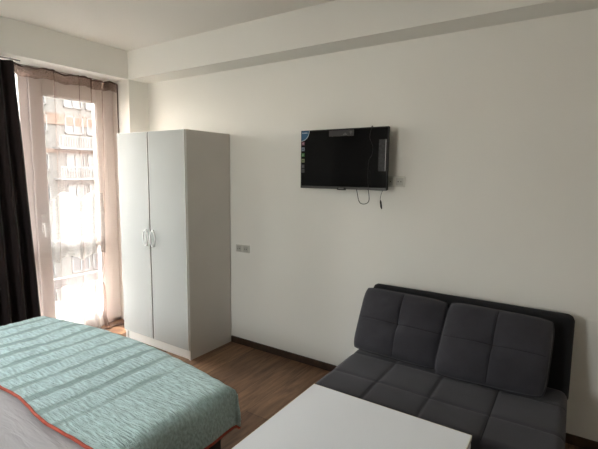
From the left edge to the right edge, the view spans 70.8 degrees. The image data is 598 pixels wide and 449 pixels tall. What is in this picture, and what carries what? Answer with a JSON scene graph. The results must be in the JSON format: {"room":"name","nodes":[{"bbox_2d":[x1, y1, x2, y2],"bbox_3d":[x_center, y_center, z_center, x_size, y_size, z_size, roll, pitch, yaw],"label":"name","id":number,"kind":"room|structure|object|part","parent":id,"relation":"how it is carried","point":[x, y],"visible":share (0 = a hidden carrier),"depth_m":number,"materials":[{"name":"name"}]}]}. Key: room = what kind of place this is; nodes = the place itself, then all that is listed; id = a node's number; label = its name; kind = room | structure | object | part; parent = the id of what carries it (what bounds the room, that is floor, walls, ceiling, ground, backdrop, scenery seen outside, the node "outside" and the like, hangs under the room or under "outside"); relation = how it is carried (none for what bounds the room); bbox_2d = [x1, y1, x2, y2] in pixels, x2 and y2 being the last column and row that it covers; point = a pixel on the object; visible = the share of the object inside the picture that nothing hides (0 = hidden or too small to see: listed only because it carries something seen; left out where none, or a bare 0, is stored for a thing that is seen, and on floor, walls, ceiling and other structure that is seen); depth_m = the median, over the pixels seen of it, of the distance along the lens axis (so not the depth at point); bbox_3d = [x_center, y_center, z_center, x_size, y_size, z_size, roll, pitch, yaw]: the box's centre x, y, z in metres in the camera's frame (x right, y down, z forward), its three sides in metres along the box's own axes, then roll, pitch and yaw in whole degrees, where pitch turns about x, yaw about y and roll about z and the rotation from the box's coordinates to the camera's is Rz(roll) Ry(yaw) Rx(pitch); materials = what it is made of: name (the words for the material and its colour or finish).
{"room":"bedroom","nodes":[
{"label":"bedroom","id":0,"kind":"room"},
{"bbox_2d":[0,16,149,319],"bbox_3d":[-2.824,-0.128,2.464,0.340,2.600,4.400,5,8,33],"label":"wall","id":1,"kind":"structure","parent":0,"point":[35,46],"depth_m":3.61,"materials":[{"name":"paint"}]},
{"bbox_2d":[17,63,116,83],"bbox_3d":[-2.223,-1.246,3.229,0.008,0.010,1.821,5,8,33],"label":"wire","id":2,"kind":"object","parent":1,"relation":"attached to","point":[17,63],"visible":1,"depth_m":3.54,"materials":[{"name":"grey metal"}]},
{"bbox_2d":[14,62,123,328],"bbox_3d":[-1.998,-0.130,3.650,0.151,2.330,1.079,5,8,33],"label":"sheer curtain","id":3,"kind":"object","parent":2,"relation":"hanging from","point":[93,249],"visible":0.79,"depth_m":3.80,"materials":[{"name":"brown fabric"}]},
{"bbox_3d":[-1.972,0.028,3.776,0.069,0.645,0.475,5,8,33],"label":"lace panel","id":4,"kind":"part","parent":3,"relation":"part of","materials":[{"name":"white fabric"}]},
{"bbox_3d":[-1.963,0.762,3.850,0.119,0.460,0.440,5,8,33],"label":"lace panel","id":5,"kind":"part","parent":3,"relation":"part of","materials":[{"name":"white fabric"}]},
{"bbox_2d":[14,64,120,326],"bbox_3d":[-2.339,-0.112,3.430,0.071,2.348,1.834,5,8,33],"label":"window","id":6,"kind":"structure","parent":1,"relation":"in","point":[21,83],"depth_m":3.73,"materials":[{"name":"white"}]},
{"bbox_2d":[26,75,114,323],"bbox_3d":[-2.040,-0.136,3.826,0.116,2.230,0.669,5,8,33],"label":"door","id":7,"kind":"structure","parent":6,"relation":"attached to","point":[37,88],"depth_m":3.66,"materials":[{"name":"white"}]},
{"bbox_3d":[-2.166,0.014,3.583,0.039,0.175,0.030,5,8,33],"label":"handle","id":8,"kind":"part","parent":7,"relation":"part of","materials":[{"name":"silver metal"}]},
{"bbox_3d":[-2.396,-1.207,2.823,0.011,0.010,0.950,5,8,33],"label":"curtain rod","id":9,"kind":"object","parent":1,"relation":"attached to","visible":0},
{"bbox_2d":[0,58,40,325],"bbox_3d":[-2.325,-0.078,3.091,0.096,2.322,0.721,5,8,33],"label":"drape","id":10,"kind":"object","parent":9,"relation":"hanging from","point":[19,295],"visible":0.79,"depth_m":3.25,"materials":[{"name":"grey fabric"}]},
{"bbox_2d":[55,291,100,319],"bbox_3d":[-3.047,1.124,3.717,1.210,0.130,4.000,5,8,33],"label":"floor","id":11,"kind":"structure","parent":0,"point":[56,302],"depth_m":4.79,"materials":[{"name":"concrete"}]},
{"bbox_2d":[54,270,99,300],"bbox_3d":[-3.559,0.954,4.037,0.080,0.380,4.000,5,8,33],"label":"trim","id":12,"kind":"structure","parent":11,"relation":"attached to","point":[76,281],"depth_m":5.19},
{"bbox_2d":[0,0,333,50],"bbox_3d":[-0.659,-1.301,0.897,5.490,0.150,4.700,5,8,33],"label":"ceiling","id":13,"kind":"structure","parent":0,"point":[127,25],"depth_m":2.98,"materials":[{"name":"white paint"}]},
{"bbox_2d":[97,319,584,448],"bbox_3d":[-0.688,1.414,1.225,5.490,0.120,4.700,5,8,33],"label":"floor","id":14,"kind":"structure","parent":0,"point":[264,383],"depth_m":3.11,"materials":[{"name":"brown laminate"}]},
{"bbox_2d":[0,389,220,448],"bbox_3d":[-1.519,1.029,1.814,1.722,0.487,1.638,5,8,33],"label":"bed","id":15,"kind":"object","parent":14,"relation":"on","point":[19,428],"visible":0.05,"depth_m":1.65,"materials":[{"name":"grey"}]},
{"bbox_3d":[-1.517,0.895,1.798,1.722,0.217,1.638,5,8,33],"label":"mattress","id":16,"kind":"part","parent":15,"relation":"part of","materials":[{"name":"grey"}]},
{"bbox_2d":[0,316,240,448],"bbox_3d":[-1.195,0.829,2.268,1.823,0.243,0.792,5,8,33],"label":"bedspread","id":17,"kind":"object","parent":15,"relation":"on","point":[97,388],"visible":1,"depth_m":1.96,"materials":[{"name":"teal fabric"}]},
{"bbox_2d":[117,129,230,360],"bbox_3d":[-1.091,0.135,3.678,0.843,1.824,0.517,5,8,33],"label":"wardrobe","id":18,"kind":"object","parent":14,"relation":"on","point":[174,185],"visible":0.98,"depth_m":3.45,"materials":[{"name":"white laminate"}]},
{"bbox_3d":[-1.400,0.099,3.603,0.394,1.735,0.016,5,8,33],"label":"door","id":19,"kind":"part","parent":18,"relation":"part of","materials":[{"name":"white laminate"}]},
{"bbox_3d":[-1.274,0.110,3.498,0.071,0.139,0.023,5,8,33],"label":"handle","id":20,"kind":"part","parent":18,"relation":"part of","materials":[{"name":"silver metal"}]},
{"bbox_3d":[-1.225,0.113,3.495,0.017,1.733,0.018,5,8,33],"label":"post","id":21,"kind":"part","parent":18,"relation":"part of","materials":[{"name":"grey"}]},
{"bbox_3d":[-1.199,0.116,3.450,0.071,0.139,0.023,5,8,33],"label":"handle","id":22,"kind":"part","parent":18,"relation":"part of","materials":[{"name":"silver metal"}]},
{"bbox_3d":[-1.043,0.130,3.370,0.422,1.735,0.016,5,8,33],"label":"door","id":23,"kind":"part","parent":18,"relation":"part of","materials":[{"name":"white laminate"}]},
{"bbox_3d":[-0.736,0.164,3.471,0.018,1.824,0.475,5,8,33],"label":"panel","id":24,"kind":"part","parent":18,"relation":"part of","materials":[{"name":"white laminate"}]},
{"bbox_2d":[232,384,471,448],"bbox_3d":[0.066,1.107,1.454,0.750,0.450,1.168,5,8,33],"label":"coffee table","id":25,"kind":"object","parent":14,"relation":"on","point":[320,417],"visible":1,"depth_m":1.74,"materials":[{"name":"white wood"}]},
{"bbox_2d":[315,283,574,448],"bbox_3d":[0.773,0.856,2.269,1.146,0.769,0.896,5,8,33],"label":"sofa","id":26,"kind":"object","parent":14,"relation":"on","point":[494,418],"visible":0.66,"depth_m":2.11,"materials":[{"name":"black fabric"}]},
{"bbox_2d":[354,288,447,368],"bbox_3d":[0.609,0.614,2.559,0.545,0.362,0.238,5,8,33],"label":"cushion","id":27,"kind":"object","parent":26,"relation":"on","point":[399,326],"visible":0.98,"depth_m":2.50,"materials":[{"name":"black fabric"}]},
{"bbox_3d":[0.720,0.923,2.197,1.136,0.163,0.705,5,8,33],"label":"seat","id":28,"kind":"part","parent":26,"relation":"part of","materials":[{"name":"grey fabric"}]},
{"bbox_3d":[0.960,0.668,2.530,1.146,0.463,0.110,5,-9,33],"label":"backrest","id":29,"kind":"part","parent":26,"relation":"part of","materials":[{"name":"grey fabric"}]},
{"bbox_2d":[435,303,554,396],"bbox_3d":[1.034,0.655,2.248,0.549,0.363,0.259,5,8,33],"label":"cushion","id":30,"kind":"object","parent":26,"relation":"on","point":[502,350],"visible":1,"depth_m":2.20,"materials":[{"name":"black fabric"}]},
{"bbox_2d":[148,8,597,441],"bbox_3d":[0.577,-0.150,2.950,5.490,2.600,0.150,5,8,33],"label":"wall","id":31,"kind":"structure","parent":0,"point":[494,129],"depth_m":2.69,"materials":[{"name":"paint"}]},
{"bbox_2d":[236,244,249,252],"bbox_3d":[-0.482,0.207,3.594,0.148,0.065,0.014,5,8,33],"label":"power socket","id":32,"kind":"object","parent":31,"relation":"attached to","point":[239,248],"visible":1,"depth_m":3.59,"materials":[{"name":"grey plastic"}]},
{"bbox_2d":[301,126,389,208],"bbox_3d":[0.319,-0.397,2.938,0.669,0.545,0.110,5,8,33],"label":"television","id":33,"kind":"object","parent":31,"relation":"attached to","point":[356,159],"visible":1,"depth_m":2.87,"materials":[{"name":"black plastic"}]},
{"bbox_2d":[127,0,597,83],"bbox_3d":[0.568,-1.291,2.606,5.000,0.252,0.216,5,8,33],"label":"beam","id":34,"kind":"structure","parent":31,"relation":"attached to","point":[336,25],"depth_m":2.76,"materials":[{"name":"paint"}]},
{"bbox_2d":[388,176,405,186],"bbox_3d":[0.636,-0.285,2.797,0.145,0.070,0.014,5,8,33],"label":"power socket","id":35,"kind":"object","parent":31,"relation":"attached to","point":[393,181],"visible":0.73,"depth_m":2.79,"materials":[{"name":"grey plastic"}]},
{"bbox_2d":[388,178,392,184],"bbox_3d":[0.604,-0.287,2.814,0.050,0.050,0.004,5,8,33],"label":"outlet","id":36,"kind":"object","parent":35,"relation":"attached to","point":[390,180],"depth_m":2.81,"materials":[{"name":"grey plastic"}]},
{"bbox_2d":[396,178,402,185],"bbox_3d":[0.664,-0.282,2.774,0.050,0.050,0.004,5,8,33],"label":"outlet","id":37,"kind":"object","parent":35,"relation":"attached to","point":[399,181],"depth_m":2.77,"materials":[{"name":"grey plastic"}]},
{"bbox_2d":[231,335,597,448],"bbox_3d":[1.041,1.167,2.693,3.938,0.056,0.014,5,8,33],"label":"baseboard","id":38,"kind":"structure","parent":31,"relation":"attached to","point":[571,439],"depth_m":3.33,"materials":[{"name":"wood"}]},
{"label":"outside","id":39,"kind":"structure","parent":0,"visible":0},
{"bbox_3d":[-31.880,8.177,43.368,87.800,0.300,150.000,5,8,33],"label":"ground","id":40,"kind":"structure","parent":39,"visible":0},
{"bbox_2d":[43,96,98,278],"bbox_3d":[-20.783,-3.832,38.271,10.100,25.000,32.000,5,8,33],"label":"apartment building","id":41,"kind":"structure","parent":40,"relation":"on","point":[68,123],"depth_m":34.14,"materials":[{"name":"grey"}]},
{"bbox_3d":[-18.297,-10.091,33.927,0.050,1.260,1.340,5,8,33],"label":"pane","id":42,"kind":"part","parent":41,"relation":"part of","materials":[{"name":"white glass"}]},
{"bbox_3d":[-18.319,-8.056,34.172,0.050,1.260,1.340,5,8,33],"label":"pane","id":43,"kind":"part","parent":41,"relation":"part of","materials":[{"name":"white glass"}]},
{"bbox_3d":[-18.351,-5.078,34.532,0.050,1.260,1.340,5,8,33],"label":"pane","id":44,"kind":"part","parent":41,"relation":"part of","materials":[{"name":"white glass"}]},
{"bbox_3d":[-18.378,-2.596,34.831,0.050,1.260,1.340,5,8,33],"label":"pane","id":45,"kind":"part","parent":41,"relation":"part of","materials":[{"name":"white glass"}]},
{"bbox_3d":[-18.408,0.283,35.178,0.050,1.260,1.340,5,8,33],"label":"pane","id":46,"kind":"part","parent":41,"relation":"part of","materials":[{"name":"white glass"}]},
{"bbox_3d":[-18.440,3.261,35.537,0.050,1.260,1.340,5,8,33],"label":"pane","id":47,"kind":"part","parent":41,"relation":"part of","materials":[{"name":"white glass"}]},
{"bbox_3d":[-17.330,-8.225,35.666,0.050,1.260,1.340,5,8,33],"label":"pane","id":48,"kind":"part","parent":41,"relation":"part of","materials":[{"name":"white glass"}]},
{"bbox_3d":[-17.362,-5.247,36.026,0.050,1.260,1.340,5,8,33],"label":"pane","id":49,"kind":"part","parent":41,"relation":"part of","materials":[{"name":"white glass"}]},
{"bbox_3d":[-17.451,3.092,37.031,0.050,1.260,1.340,5,8,33],"label":"pane","id":50,"kind":"part","parent":41,"relation":"part of","materials":[{"name":"white glass"}]}
]}

